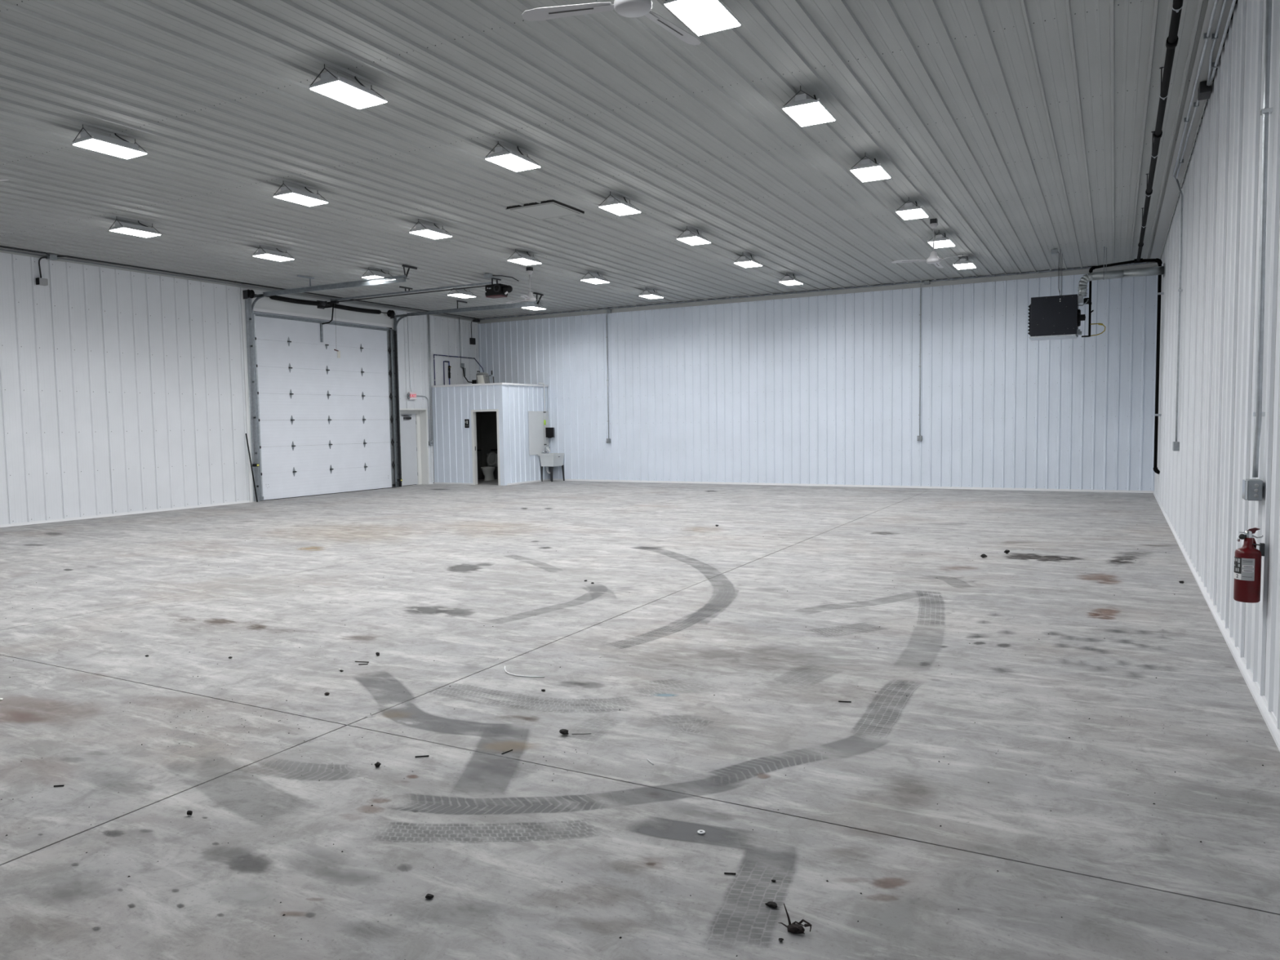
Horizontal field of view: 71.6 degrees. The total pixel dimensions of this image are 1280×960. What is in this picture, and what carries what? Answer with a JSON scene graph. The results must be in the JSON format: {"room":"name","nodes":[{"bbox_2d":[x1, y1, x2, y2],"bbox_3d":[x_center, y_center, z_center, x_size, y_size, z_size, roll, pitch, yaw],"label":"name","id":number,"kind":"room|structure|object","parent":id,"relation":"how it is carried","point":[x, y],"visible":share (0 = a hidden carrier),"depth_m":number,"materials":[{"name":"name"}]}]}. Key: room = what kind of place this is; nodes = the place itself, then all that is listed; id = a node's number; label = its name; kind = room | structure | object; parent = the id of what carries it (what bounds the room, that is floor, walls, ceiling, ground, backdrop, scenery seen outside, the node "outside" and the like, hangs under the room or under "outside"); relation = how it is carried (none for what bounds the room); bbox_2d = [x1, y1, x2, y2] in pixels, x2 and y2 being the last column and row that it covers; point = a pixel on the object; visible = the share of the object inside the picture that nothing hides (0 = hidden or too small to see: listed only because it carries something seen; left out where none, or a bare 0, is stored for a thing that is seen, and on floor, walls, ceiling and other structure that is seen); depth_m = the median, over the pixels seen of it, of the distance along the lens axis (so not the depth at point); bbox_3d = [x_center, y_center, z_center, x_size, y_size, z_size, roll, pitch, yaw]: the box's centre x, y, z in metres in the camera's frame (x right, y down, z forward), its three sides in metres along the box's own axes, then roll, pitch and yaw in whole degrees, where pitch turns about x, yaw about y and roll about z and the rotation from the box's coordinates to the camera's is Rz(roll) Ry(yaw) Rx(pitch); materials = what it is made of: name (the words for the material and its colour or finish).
{"room":"farm building","nodes":[
{"label":"farm building","id":0,"kind":"room"},
{"bbox_2d":[0,246,479,524],"bbox_3d":[-10.680,-1.697,16.643,0.318,4.877,24.647,1,4,28],"label":"wall","id":1,"kind":"structure","parent":0,"point":[122,391],"depth_m":17.50,"materials":[{"name":"white metal"}]},
{"bbox_2d":[35,253,57,285],"bbox_3d":[-10.714,-3.797,16.021,0.130,0.570,0.328,1,4,28],"label":"sensor box","id":2,"kind":"object","parent":1,"relation":"attached to","point":[39,281],"visible":1,"depth_m":15.97,"materials":[{"name":"silver metal"}]},
{"bbox_2d":[0,500,249,527],"bbox_3d":[-12.535,0.991,12.935,0.030,0.050,16.030,1,4,28],"label":"baseboard","id":3,"kind":"structure","parent":1,"relation":"attached to","point":[242,501],"depth_m":17.30,"materials":[{"name":"white metal"}]},
{"bbox_2d":[0,248,473,319],"bbox_3d":[-10.666,-4.059,16.186,0.020,0.030,23.960,1,4,28],"label":"conduit","id":4,"kind":"object","parent":1,"relation":"attached to","point":[0,249],"visible":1,"depth_m":18.57,"materials":[{"name":"grey metal"}]},
{"bbox_2d":[0,247,474,320],"bbox_3d":[-10.601,-4.051,16.258,0.084,0.068,24.347,1,4,28],"label":"trim","id":5,"kind":"structure","parent":1,"relation":"attached to","point":[2,251],"depth_m":18.62,"materials":[{"name":"grey metal"}]},
{"bbox_2d":[244,299,258,466],"bbox_3d":[-8.687,-2.143,19.790,0.195,3.700,0.120,1,4,28],"label":"conduit","id":6,"kind":"object","parent":1,"relation":"attached to","point":[254,464],"visible":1,"depth_m":19.78,"materials":[{"name":"grey metal"}]},
{"bbox_2d":[242,288,395,328],"bbox_3d":[-7.596,-2.059,21.782,0.321,4.640,4.722,1,4,28],"label":"spring","id":7,"kind":"object","parent":1,"relation":"attached to","point":[248,293],"visible":0.99,"depth_m":21.39,"materials":[{"name":"metal"}]},
{"bbox_2d":[240,287,402,502],"bbox_3d":[-7.675,-2.041,21.933,0.026,4.787,4.830,1,4,28],"label":"trim","id":8,"kind":"structure","parent":1,"relation":"attached to","point":[241,288],"depth_m":19.81,"materials":[{"name":"white metal"}]},
{"bbox_2d":[253,307,391,328],"bbox_3d":[-7.707,-3.976,21.860,0.070,0.070,4.440,1,4,28],"label":"trim","id":9,"kind":"structure","parent":1,"relation":"attached to","point":[261,310],"depth_m":21.59,"materials":[{"name":"white metal"}]},
{"bbox_2d":[253,311,398,501],"bbox_3d":[-7.697,-1.801,22.013,0.119,4.298,4.504,1,4,28],"label":"door","id":10,"kind":"structure","parent":1,"relation":"in","point":[296,357],"depth_m":21.83,"materials":[{"name":"metal"}]},
{"bbox_2d":[244,264,417,501],"bbox_3d":[-6.679,-1.901,18.878,4.658,4.854,0.530,1,4,25],"label":"door track","id":11,"kind":"object","parent":1,"relation":"attached to","point":[251,366],"visible":0.96,"depth_m":19.86,"materials":[{"name":"metal"}]},
{"bbox_2d":[407,320,416,399],"bbox_3d":[-6.296,-3.419,24.337,0.096,2.415,0.364,1,4,28],"label":"exit sign","id":12,"kind":"object","parent":1,"relation":"attached to","point":[411,395],"visible":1,"depth_m":24.36,"materials":[{"name":"white"}]},
{"bbox_2d":[400,408,429,485],"bbox_3d":[-6.401,-0.911,24.666,0.340,2.140,1.166,1,4,28],"label":"door","id":13,"kind":"structure","parent":1,"relation":"in","point":[413,421],"depth_m":24.98,"materials":[{"name":"white metal"}]},
{"bbox_2d":[416,395,430,441],"bbox_3d":[-6.086,-1.722,24.864,0.026,1.283,0.543,1,4,28],"label":"conduit","id":14,"kind":"object","parent":1,"relation":"attached to","point":[416,395],"visible":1,"depth_m":25.07,"materials":[{"name":"grey metal"}]},
{"bbox_2d":[427,314,432,445],"bbox_3d":[-5.942,-2.856,25.061,0.070,3.757,0.171,1,4,28],"label":"conduit","id":15,"kind":"object","parent":1,"relation":"attached to","point":[430,443],"visible":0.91,"depth_m":25.10,"materials":[{"name":"metal"}]},
{"bbox_2d":[443,360,451,385],"bbox_3d":[-5.583,-3.086,25.705,0.079,0.730,0.278,1,4,28],"label":"pipe","id":16,"kind":"object","parent":1,"relation":"attached to","point":[448,362],"visible":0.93,"depth_m":25.76,"materials":[{"name":"grey metal"}]},
{"bbox_2d":[433,354,484,385],"bbox_3d":[-5.128,-3.184,25.873,0.702,0.892,1.836,1,4,28],"label":"pipe","id":17,"kind":"object","parent":1,"relation":"attached to","point":[433,354],"visible":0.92,"depth_m":25.64,"materials":[{"name":"grey metal"}]},
{"bbox_2d":[458,316,471,382],"bbox_3d":[-4.962,-3.848,26.262,0.716,1.963,0.200,0,4,10],"label":"conduit","id":18,"kind":"object","parent":1,"relation":"attached to","point":[462,365],"visible":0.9,"depth_m":26.31,"materials":[{"name":"grey metal"}]},
{"bbox_2d":[390,292,543,487],"bbox_3d":[-4.477,-2.201,22.988,4.660,4.854,0.520,1,4,28],"label":"door track","id":19,"kind":"object","parent":1,"relation":"attached to","point":[393,335],"visible":0.96,"depth_m":23.84,"materials":[{"name":"metal"}]},
{"bbox_2d":[469,319,479,344],"bbox_3d":[-4.979,-4.465,26.751,0.120,0.760,0.360,1,4,28],"label":"sensor box","id":20,"kind":"object","parent":1,"relation":"attached to","point":[473,341],"visible":1,"depth_m":26.68,"materials":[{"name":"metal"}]},
{"bbox_2d":[475,411,497,479],"bbox_3d":[-4.317,-1.252,25.738,2.353,2.620,2.067,1,4,28],"label":"wall","id":21,"kind":"structure","parent":0,"point":[486,421],"depth_m":27.07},
{"bbox_2d":[431,384,549,483],"bbox_3d":[-4.296,-1.328,25.659,2.504,2.780,2.217,1,4,28],"label":"wall partition","id":22,"kind":"structure","parent":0,"point":[451,406],"depth_m":24.89,"materials":[{"name":"white metal"}]},
{"bbox_2d":[464,418,469,427],"bbox_3d":[-4.811,-1.570,24.649,0.150,0.240,0.013,1,4,28],"label":"restroom sign","id":23,"kind":"object","parent":22,"relation":"attached to","point":[467,420],"visible":1,"depth_m":24.64,"materials":[{"name":"black paint"}]},
{"bbox_2d":[471,408,500,485],"bbox_3d":[-4.215,-0.900,24.463,0.940,2.080,0.145,1,4,28],"label":"door frame","id":24,"kind":"structure","parent":22,"relation":"in","point":[473,426],"depth_m":24.60,"materials":[{"name":"white metal"}]},
{"bbox_2d":[431,382,547,387],"bbox_3d":[-4.309,-2.699,25.546,2.499,0.052,2.212,1,4,28],"label":"trim","id":25,"kind":"structure","parent":22,"relation":"attached to","point":[487,384],"depth_m":24.64,"materials":[{"name":"white metal"}]},
{"bbox_2d":[497,384,506,485],"bbox_3d":[-3.747,-1.240,24.180,0.140,2.780,0.120,1,4,28],"label":"trim","id":26,"kind":"structure","parent":22,"relation":"attached to","point":[501,395],"depth_m":24.14,"materials":[{"name":"white metal"}]},
{"bbox_2d":[528,411,549,455],"bbox_3d":[-2.913,-1.358,25.580,0.006,1.250,1.005,1,4,28],"label":"board","id":27,"kind":"object","parent":22,"relation":"attached to","point":[535,419],"visible":0.86,"depth_m":25.51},
{"bbox_2d":[537,382,550,452],"bbox_3d":[-2.741,-1.802,25.617,0.242,2.001,0.330,1,4,28],"label":"pipe","id":28,"kind":"object","parent":22,"relation":"attached to","point":[544,411],"visible":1,"depth_m":25.75,"materials":[{"name":"white plastic"}]},
{"bbox_2d":[0,0,1236,319],"bbox_3d":[-2.734,-4.051,12.105,18.526,0.226,24.847,1,4,28],"label":"ceiling","id":29,"kind":"structure","parent":0,"point":[1023,127],"depth_m":9.99,"materials":[{"name":"grey metal"}]},
{"bbox_2d":[71,124,147,159],"bbox_3d":[-5.701,-3.654,9.543,0.376,0.199,0.602,1,4,28],"label":"light fixture","id":30,"kind":"object","parent":29,"relation":"attached to","point":[91,140],"visible":1,"depth_m":9.49,"materials":[{"name":"white plastic"}]},
{"bbox_2d":[108,216,160,237],"bbox_3d":[-7.746,-3.887,13.607,0.376,0.199,0.602,1,4,28],"label":"light fixture","id":31,"kind":"object","parent":29,"relation":"attached to","point":[144,231],"visible":1,"depth_m":13.54,"materials":[{"name":"white plastic"}]},
{"bbox_2d":[0,245,475,319],"bbox_3d":[-10.536,-4.061,16.142,0.140,0.057,24.006,1,4,28],"label":"conduit","id":32,"kind":"object","parent":29,"relation":"attached to","point":[0,246],"visible":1,"depth_m":18.29,"materials":[{"name":"metal"}]},
{"bbox_2d":[252,244,294,261],"bbox_3d":[-6.516,-4.047,15.773,0.376,0.199,0.602,1,4,28],"label":"light fixture","id":33,"kind":"object","parent":29,"relation":"attached to","point":[262,253],"visible":1,"depth_m":15.70,"materials":[{"name":"white plastic"}]},
{"bbox_2d":[272,183,328,206],"bbox_3d":[-4.502,-3.817,11.783,0.376,0.199,0.602,1,4,28],"label":"light fixture","id":34,"kind":"object","parent":29,"relation":"attached to","point":[288,193],"visible":1,"depth_m":11.71,"materials":[{"name":"white plastic"}]},
{"bbox_2d":[308,63,387,109],"bbox_3d":[-2.655,-3.605,8.093,0.376,0.199,0.602,1,4,28],"label":"light fixture","id":35,"kind":"object","parent":29,"relation":"attached to","point":[331,85],"visible":1,"depth_m":8.03,"materials":[{"name":"white plastic"}]},
{"bbox_2d":[361,266,395,280],"bbox_3d":[-5.350,-4.220,18.170,0.376,0.199,0.602,1,4,28],"label":"light fixture","id":36,"kind":"object","parent":29,"relation":"attached to","point":[370,274],"visible":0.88,"depth_m":17.98,"materials":[{"name":"white"}]},
{"bbox_2d":[321,277,512,358],"bbox_3d":[-5.244,-3.705,20.493,5.637,1.502,0.500,1,4,28],"label":"garage door opener","id":37,"kind":"object","parent":29,"relation":"hanging from","point":[492,291],"visible":1,"depth_m":19.92,"materials":[{"name":"metal"}]},
{"bbox_2d":[408,218,452,239],"bbox_3d":[-3.312,-3.982,14.051,0.376,0.199,0.602,1,4,28],"label":"light fixture","id":38,"kind":"object","parent":29,"relation":"attached to","point":[421,229],"visible":1,"depth_m":13.97,"materials":[{"name":"white plastic"}]},
{"bbox_2d":[447,288,475,297],"bbox_3d":[-4.179,-4.409,20.798,0.376,0.199,0.602,1,4,28],"label":"light fixture","id":39,"kind":"object","parent":29,"relation":"attached to","point":[457,293],"visible":0.88,"depth_m":20.71,"materials":[{"name":"white"}]},
{"bbox_2d":[484,273,519,281],"bbox_3d":[-2.971,-4.325,18.979,0.746,0.135,0.180,-3,4,-28],"label":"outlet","id":40,"kind":"object","parent":29,"relation":"attached to","point":[486,275],"visible":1,"depth_m":18.84,"materials":[{"name":"metal"}]},
{"bbox_2d":[484,141,541,171],"bbox_3d":[-1.467,-3.764,10.268,0.376,0.199,0.602,1,4,28],"label":"light fixture","id":41,"kind":"object","parent":29,"relation":"attached to","point":[504,157],"visible":1,"depth_m":10.18,"materials":[{"name":"white plastic"}]},
{"bbox_2d":[506,248,542,265],"bbox_3d":[-2.153,-4.162,16.545,0.376,0.199,0.602,1,4,28],"label":"light fixture","id":42,"kind":"object","parent":29,"relation":"attached to","point":[517,258],"visible":1,"depth_m":16.46,"materials":[{"name":"white plastic"}]},
{"bbox_2d":[505,266,562,303],"bbox_3d":[-2.391,-4.025,18.266,1.124,0.688,1.193,1,4,28],"label":"ceiling fan","id":43,"kind":"object","parent":29,"relation":"hanging from","point":[529,297],"visible":1,"depth_m":18.22,"materials":[{"name":"metal"}]},
{"bbox_2d":[521,301,546,310],"bbox_3d":[-2.781,-4.588,23.234,0.376,0.199,0.602,1,4,28],"label":"light fixture","id":44,"kind":"object","parent":29,"relation":"attached to","point":[538,307],"visible":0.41,"depth_m":23.26,"materials":[{"name":"white plastic"}]},
{"bbox_2d":[506,199,584,220],"bbox_3d":[-1.419,-4.043,13.311,0.842,0.038,0.854,1,4,28],"label":"attic hatch","id":45,"kind":"object","parent":29,"relation":"attached to","point":[548,209],"visible":1,"depth_m":13.23,"materials":[{"name":"white metal"}]},
{"bbox_2d":[580,272,609,284],"bbox_3d":[-0.955,-4.336,18.937,0.376,0.199,0.602,1,4,28],"label":"light fixture","id":46,"kind":"object","parent":29,"relation":"attached to","point":[591,278],"visible":1,"depth_m":18.82,"materials":[{"name":"white"}]},
{"bbox_2d":[521,0,701,44],"bbox_3d":[-0.046,-3.200,5.439,1.186,0.738,1.137,1,4,28],"label":"ceiling fan","id":47,"kind":"object","parent":29,"relation":"hanging from","point":[627,8],"visible":1,"depth_m":5.39,"materials":[{"name":"metal"}]},
{"bbox_2d":[598,191,641,215],"bbox_3d":[-0.280,-3.933,12.597,0.376,0.199,0.602,1,4,28],"label":"light fixture","id":48,"kind":"object","parent":29,"relation":"attached to","point":[614,205],"visible":1,"depth_m":12.50,"materials":[{"name":"white plastic"}]},
{"bbox_2d":[639,288,663,298],"bbox_3d":[0.273,-4.514,21.406,0.376,0.199,0.602,1,4,28],"label":"light fixture","id":49,"kind":"object","parent":29,"relation":"attached to","point":[647,294],"visible":0.99,"depth_m":21.27,"materials":[{"name":"white plastic"}]},
{"bbox_2d":[676,226,711,245],"bbox_3d":[0.905,-4.098,14.855,0.376,0.199,0.602,1,4,28],"label":"light fixture","id":50,"kind":"object","parent":29,"relation":"attached to","point":[690,237],"visible":1,"depth_m":14.72,"materials":[{"name":"white plastic"}]},
{"bbox_2d":[663,0,741,35],"bbox_3d":[0.472,-3.554,6.598,0.376,0.199,0.602,1,4,28],"label":"light fixture","id":51,"kind":"object","parent":29,"relation":"attached to","point":[702,17],"visible":1,"depth_m":6.59,"materials":[{"name":"white plastic"}]},
{"bbox_2d":[733,254,762,267],"bbox_3d":[2.096,-4.266,17.168,0.376,0.199,0.602,1,4,28],"label":"light fixture","id":52,"kind":"object","parent":29,"relation":"attached to","point":[744,261],"visible":1,"depth_m":17.01,"materials":[{"name":"white plastic"}]},
{"bbox_2d":[778,274,803,285],"bbox_3d":[3.332,-4.440,19.564,0.376,0.199,0.602,1,4,28],"label":"light fixture","id":53,"kind":"object","parent":29,"relation":"attached to","point":[788,281],"visible":1,"depth_m":19.40,"materials":[{"name":"white"}]},
{"bbox_2d":[782,85,835,126],"bbox_3d":[1.679,-3.715,8.787,0.376,0.199,0.602,1,4,28],"label":"light fixture","id":54,"kind":"object","parent":29,"relation":"attached to","point":[806,111],"visible":1,"depth_m":8.68,"materials":[{"name":"white plastic"}]},
{"bbox_2d":[849,155,891,182],"bbox_3d":[2.852,-3.873,10.959,0.376,0.199,0.602,1,4,28],"label":"light fixture","id":55,"kind":"object","parent":29,"relation":"attached to","point":[868,171],"visible":1,"depth_m":10.83,"materials":[{"name":"white plastic"}]},
{"bbox_2d":[895,200,928,220],"bbox_3d":[4.041,-4.034,13.158,0.376,0.199,0.602,1,4,28],"label":"light fixture","id":56,"kind":"object","parent":29,"relation":"attached to","point":[910,211],"visible":1,"depth_m":13.01,"materials":[{"name":"white plastic"}]},
{"bbox_2d":[891,217,967,267],"bbox_3d":[4.836,-3.885,14.525,1.204,0.698,1.056,1,4,28],"label":"ceiling fan","id":57,"kind":"object","parent":29,"relation":"hanging from","point":[933,258],"visible":1,"depth_m":14.36,"materials":[{"name":"metal"}]},
{"bbox_2d":[927,232,955,248],"bbox_3d":[5.254,-4.201,15.448,0.376,0.199,0.602,1,4,28],"label":"light fixture","id":58,"kind":"object","parent":29,"relation":"attached to","point":[940,241],"visible":0.98,"depth_m":15.29,"materials":[{"name":"white plastic"}]},
{"bbox_2d":[952,254,976,269],"bbox_3d":[6.502,-4.370,17.756,0.376,0.199,0.602,1,4,28],"label":"light fixture","id":59,"kind":"object","parent":29,"relation":"attached to","point":[964,264],"visible":1,"depth_m":17.56,"materials":[{"name":"white"}]},
{"bbox_2d":[1027,248,1089,340],"bbox_3d":[8.173,-3.609,17.296,1.062,1.667,0.704,1,4,28],"label":"heater","id":60,"kind":"object","parent":29,"relation":"hanging from","point":[1060,317],"visible":1,"depth_m":17.05,"materials":[{"name":"black metal"}]},
{"bbox_2d":[1077,246,1164,297],"bbox_3d":[9.049,-3.965,16.712,1.422,0.907,0.260,1,4,28],"label":"duct","id":61,"kind":"object","parent":60,"relation":"attached to","point":[1159,270],"visible":1,"depth_m":16.72,"materials":[{"name":"metal"}]},
{"bbox_2d":[1081,0,1183,474],"bbox_3d":[4.079,-1.572,7.386,1.388,4.324,22.040,1,4,28],"label":"gas pipe","id":62,"kind":"object","parent":29,"relation":"attached to","point":[1171,42],"visible":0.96,"depth_m":11.38,"materials":[{"name":"black metal"}]},
{"bbox_2d":[1175,99,1199,177],"bbox_3d":[6.333,-3.926,10.275,0.046,0.044,3.450,1,4,28],"label":"conduit","id":63,"kind":"object","parent":29,"relation":"attached to","point":[1196,104],"visible":0.83,"depth_m":9.97,"materials":[{"name":"grey metal"}]},
{"bbox_2d":[1172,0,1217,181],"bbox_3d":[3.267,-3.506,4.617,0.091,0.056,16.652,1,4,28],"label":"conduit","id":64,"kind":"object","parent":29,"relation":"attached to","point":[1206,35],"visible":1,"depth_m":8.29,"materials":[{"name":"grey metal"}]},
{"bbox_2d":[1197,80,1212,100],"bbox_3d":[5.461,-3.767,8.577,0.097,0.105,0.240,1,4,28],"label":"junction box","id":65,"kind":"object","parent":29,"relation":"attached to","point":[1204,91],"visible":0.89,"depth_m":8.49,"materials":[{"name":"metal"}]},
{"bbox_2d":[1206,0,1226,85],"bbox_3d":[2.383,-3.373,2.854,0.074,0.066,12.700,1,4,28],"label":"conduit","id":66,"kind":"object","parent":29,"relation":"attached to","point":[1214,36],"visible":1,"depth_m":7.43,"materials":[{"name":"grey metal"}]},
{"bbox_2d":[0,479,1279,959],"bbox_3d":[-2.659,1.000,12.433,18.526,0.202,24.847,1,4,28],"label":"floor","id":67,"kind":"structure","parent":0,"point":[1125,882],"depth_m":4.75,"materials":[{"name":"grey concrete"}]},
{"bbox_2d":[186,810,192,815],"bbox_3d":[-1.944,1.438,3.828,0.025,0.023,0.021,1,4,28],"label":"lump","id":68,"kind":"object","parent":67,"relation":"on","point":[188,812],"visible":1,"depth_m":3.82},
{"bbox_2d":[245,433,257,502],"bbox_3d":[-8.679,-0.273,19.826,0.210,1.541,0.027,-1,4,-1],"label":"pole","id":69,"kind":"object","parent":67,"relation":"on","point":[246,433],"visible":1,"depth_m":19.82,"materials":[{"name":"grey metal"}]},
{"bbox_2d":[355,661,368,664],"bbox_3d":[-1.965,1.289,6.245,0.125,0.006,0.073,0,4,12],"label":"metal strip","id":70,"kind":"object","parent":67,"relation":"on","point":[367,662],"visible":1,"depth_m":6.27,"materials":[{"name":"silver metal"}]},
{"bbox_2d":[374,761,381,767],"bbox_3d":[-1.286,1.394,4.346,0.031,0.024,0.028,-1,4,-2],"label":"lump","id":71,"kind":"object","parent":67,"relation":"on","point":[377,764],"visible":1,"depth_m":4.34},
{"bbox_2d":[414,755,429,757],"bbox_3d":[-1.098,1.392,4.468,0.068,0.006,0.007,-1,4,-8],"label":"strip","id":72,"kind":"object","parent":67,"relation":"on","point":[424,755],"visible":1,"depth_m":4.46,"materials":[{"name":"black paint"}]},
{"bbox_2d":[425,893,433,898],"bbox_3d":[-0.744,1.470,3.133,0.030,0.013,0.023,-1,4,4],"label":"lump","id":73,"kind":"object","parent":67,"relation":"on","point":[428,895],"visible":1,"depth_m":3.12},
{"bbox_2d":[480,451,497,480],"bbox_3d":[-4.494,-0.420,26.614,0.460,0.850,0.725,1,4,28],"label":"toilet","id":74,"kind":"object","parent":67,"relation":"on","point":[492,457],"visible":0.87,"depth_m":26.59,"materials":[{"name":"grey ceramic"}]},
{"bbox_2d":[504,665,544,677],"bbox_3d":[-0.793,1.282,5.903,0.352,0.029,0.076,2,4,34],"label":"strip","id":75,"kind":"object","parent":67,"relation":"on","point":[504,665],"visible":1,"depth_m":5.85,"materials":[{"name":"white plastic"}]},
{"bbox_2d":[537,453,564,481],"bbox_3d":[-2.557,-0.366,25.692,0.545,0.804,0.570,1,4,28],"label":"utility sink","id":76,"kind":"object","parent":67,"relation":"on","point":[551,460],"visible":1,"depth_m":25.50,"materials":[{"name":"plastic"}]},
{"bbox_2d":[541,445,550,453],"bbox_3d":[-2.719,-0.888,25.735,0.261,0.236,0.208,1,4,28],"label":"faucet","id":77,"kind":"object","parent":76,"relation":"on","point":[544,451],"visible":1,"depth_m":25.70,"materials":[{"name":"silver metal"}]},
{"bbox_2d":[539,453,564,466],"bbox_3d":[-2.547,-0.583,25.677,0.490,0.360,0.560,1,4,28],"label":"basin","id":78,"kind":"object","parent":76,"relation":"in","point":[551,460],"depth_m":25.48,"materials":[{"name":"plastic"}]},
{"bbox_2d":[559,728,568,734],"bbox_3d":[-0.407,1.352,4.754,0.056,0.029,0.037,1,4,28],"label":"lump","id":79,"kind":"object","parent":67,"relation":"on","point":[564,731],"visible":1,"depth_m":4.74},
{"bbox_2d":[697,829,705,834],"bbox_3d":[0.248,1.427,3.598,0.032,0.003,0.032,1,4,28],"label":"washer","id":80,"kind":"object","parent":67,"relation":"on","point":[700,832],"visible":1,"depth_m":3.59,"materials":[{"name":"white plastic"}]},
{"bbox_2d":[724,871,736,875],"bbox_3d":[0.332,1.449,3.267,0.043,0.006,0.006,0,4,8],"label":"strip","id":81,"kind":"object","parent":67,"relation":"on","point":[724,872],"visible":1,"depth_m":3.26,"materials":[{"name":"silver metal"}]},
{"bbox_2d":[764,901,777,907],"bbox_3d":[0.453,1.458,3.047,0.048,0.014,0.027,1,4,28],"label":"flake","id":82,"kind":"object","parent":67,"relation":"on","point":[771,904],"visible":1,"depth_m":3.04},
{"bbox_2d":[777,903,811,933],"bbox_3d":[0.502,1.437,2.897,0.119,0.076,0.045,1,4,28],"label":"weed","id":83,"kind":"object","parent":67,"relation":"on","point":[796,927],"visible":1,"depth_m":2.89,"materials":[{"name":"brown plant"}]},
{"bbox_2d":[478,262,1158,491],"bbox_3d":[3.078,-2.320,23.059,18.526,4.877,0.320,1,4,28],"label":"wall","id":84,"kind":"structure","parent":0,"point":[820,389],"depth_m":21.70,"materials":[{"name":"white metal"}]},
{"bbox_2d":[545,427,555,438],"bbox_3d":[-2.640,-1.380,25.887,0.280,0.305,0.210,1,4,28],"label":"dispenser","id":85,"kind":"object","parent":84,"relation":"attached to","point":[549,432],"visible":1,"depth_m":25.79,"materials":[{"name":"black paint"}]},
{"bbox_2d":[605,309,611,443],"bbox_3d":[-0.873,-2.899,24.909,0.215,3.710,0.074,1,4,28],"label":"conduit","id":86,"kind":"object","parent":84,"relation":"attached to","point":[608,440],"visible":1,"depth_m":24.94,"materials":[{"name":"silver metal"}]},
{"bbox_2d":[433,478,1154,493],"bbox_3d":[2.532,0.169,22.108,17.906,0.050,2.227,1,4,28],"label":"baseboard","id":87,"kind":"structure","parent":84,"relation":"attached to","point":[553,479],"depth_m":22.00,"materials":[{"name":"white metal"}]},
{"bbox_2d":[477,262,1158,324],"bbox_3d":[2.949,-4.640,22.732,17.926,0.100,0.081,1,4,28],"label":"trim","id":88,"kind":"structure","parent":84,"relation":"attached to","point":[1084,271],"depth_m":21.77,"materials":[{"name":"grey metal"}]},
{"bbox_2d":[916,280,929,440],"bbox_3d":[6.672,-2.794,20.879,0.265,3.740,0.074,1,4,28],"label":"conduit","id":89,"kind":"object","parent":84,"relation":"attached to","point":[919,437],"visible":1,"depth_m":20.96,"materials":[{"name":"silver metal"}]},
{"bbox_2d":[1154,0,1279,729],"bbox_3d":[5.381,-1.379,8.071,0.318,4.877,24.647,1,4,28],"label":"wall","id":90,"kind":"structure","parent":0,"point":[1198,486],"depth_m":6.92,"materials":[{"name":"white metal"}]},
{"bbox_2d":[1172,178,1183,450],"bbox_3d":[7.173,-2.206,11.832,0.097,3.626,0.361,1,4,28],"label":"conduit","id":91,"kind":"object","parent":90,"relation":"attached to","point":[1175,445],"visible":1,"depth_m":11.82,"materials":[{"name":"silver metal"}]},
{"bbox_2d":[1149,0,1235,262],"bbox_3d":[5.051,-3.744,7.904,0.173,0.064,24.347,1,4,28],"label":"trim","id":92,"kind":"structure","parent":90,"relation":"attached to","point":[1171,197],"depth_m":9.75,"materials":[{"name":"grey metal"}]},
{"bbox_2d":[1152,491,1279,751],"bbox_3d":[5.206,1.034,8.170,0.036,0.055,24.347,1,4,28],"label":"baseboard","id":93,"kind":"structure","parent":90,"relation":"attached to","point":[1269,718],"depth_m":6.07,"materials":[{"name":"white metal"}]},
{"bbox_2d":[1208,0,1235,85],"bbox_3d":[2.419,-3.358,2.836,0.046,0.046,12.700,1,4,28],"label":"conduit","id":94,"kind":"object","parent":90,"relation":"attached to","point":[1214,66],"visible":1,"depth_m":7.50,"materials":[{"name":"grey metal"}]},
{"bbox_2d":[1233,527,1264,603],"bbox_3d":[3.474,0.481,5.062,0.140,0.423,0.129,1,4,28],"label":"fire extinguisher","id":95,"kind":"object","parent":90,"relation":"attached to","point":[1247,558],"visible":1,"depth_m":5.03,"materials":[{"name":"red metal"}]},
{"bbox_2d":[1241,0,1272,501],"bbox_3d":[3.587,-1.689,5.120,0.085,3.622,0.154,1,4,28],"label":"conduit","id":96,"kind":"object","parent":90,"relation":"attached to","point":[1251,488],"visible":1,"depth_m":5.12,"materials":[{"name":"silver metal"}]},
{"bbox_3d":[-4.333,-2.620,25.658,2.354,0.120,2.087,1,4,28],"label":"ceiling","id":97,"kind":"structure","parent":0,"visible":0},
{"bbox_2d":[471,370,493,383],"bbox_3d":[-4.380,-2.944,25.883,1.600,0.489,1.400,1,4,28],"label":"water heater","id":98,"kind":"object","parent":97,"relation":"on","point":[482,377],"visible":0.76,"depth_m":25.80,"materials":[{"name":"beige metal"}]},
{"bbox_2d":[471,379,476,383],"bbox_3d":[-4.832,-2.867,26.102,0.160,0.150,0.150,1,4,28],"label":"cup","id":99,"kind":"object","parent":98,"relation":"on","point":[473,381],"depth_m":26.03,"materials":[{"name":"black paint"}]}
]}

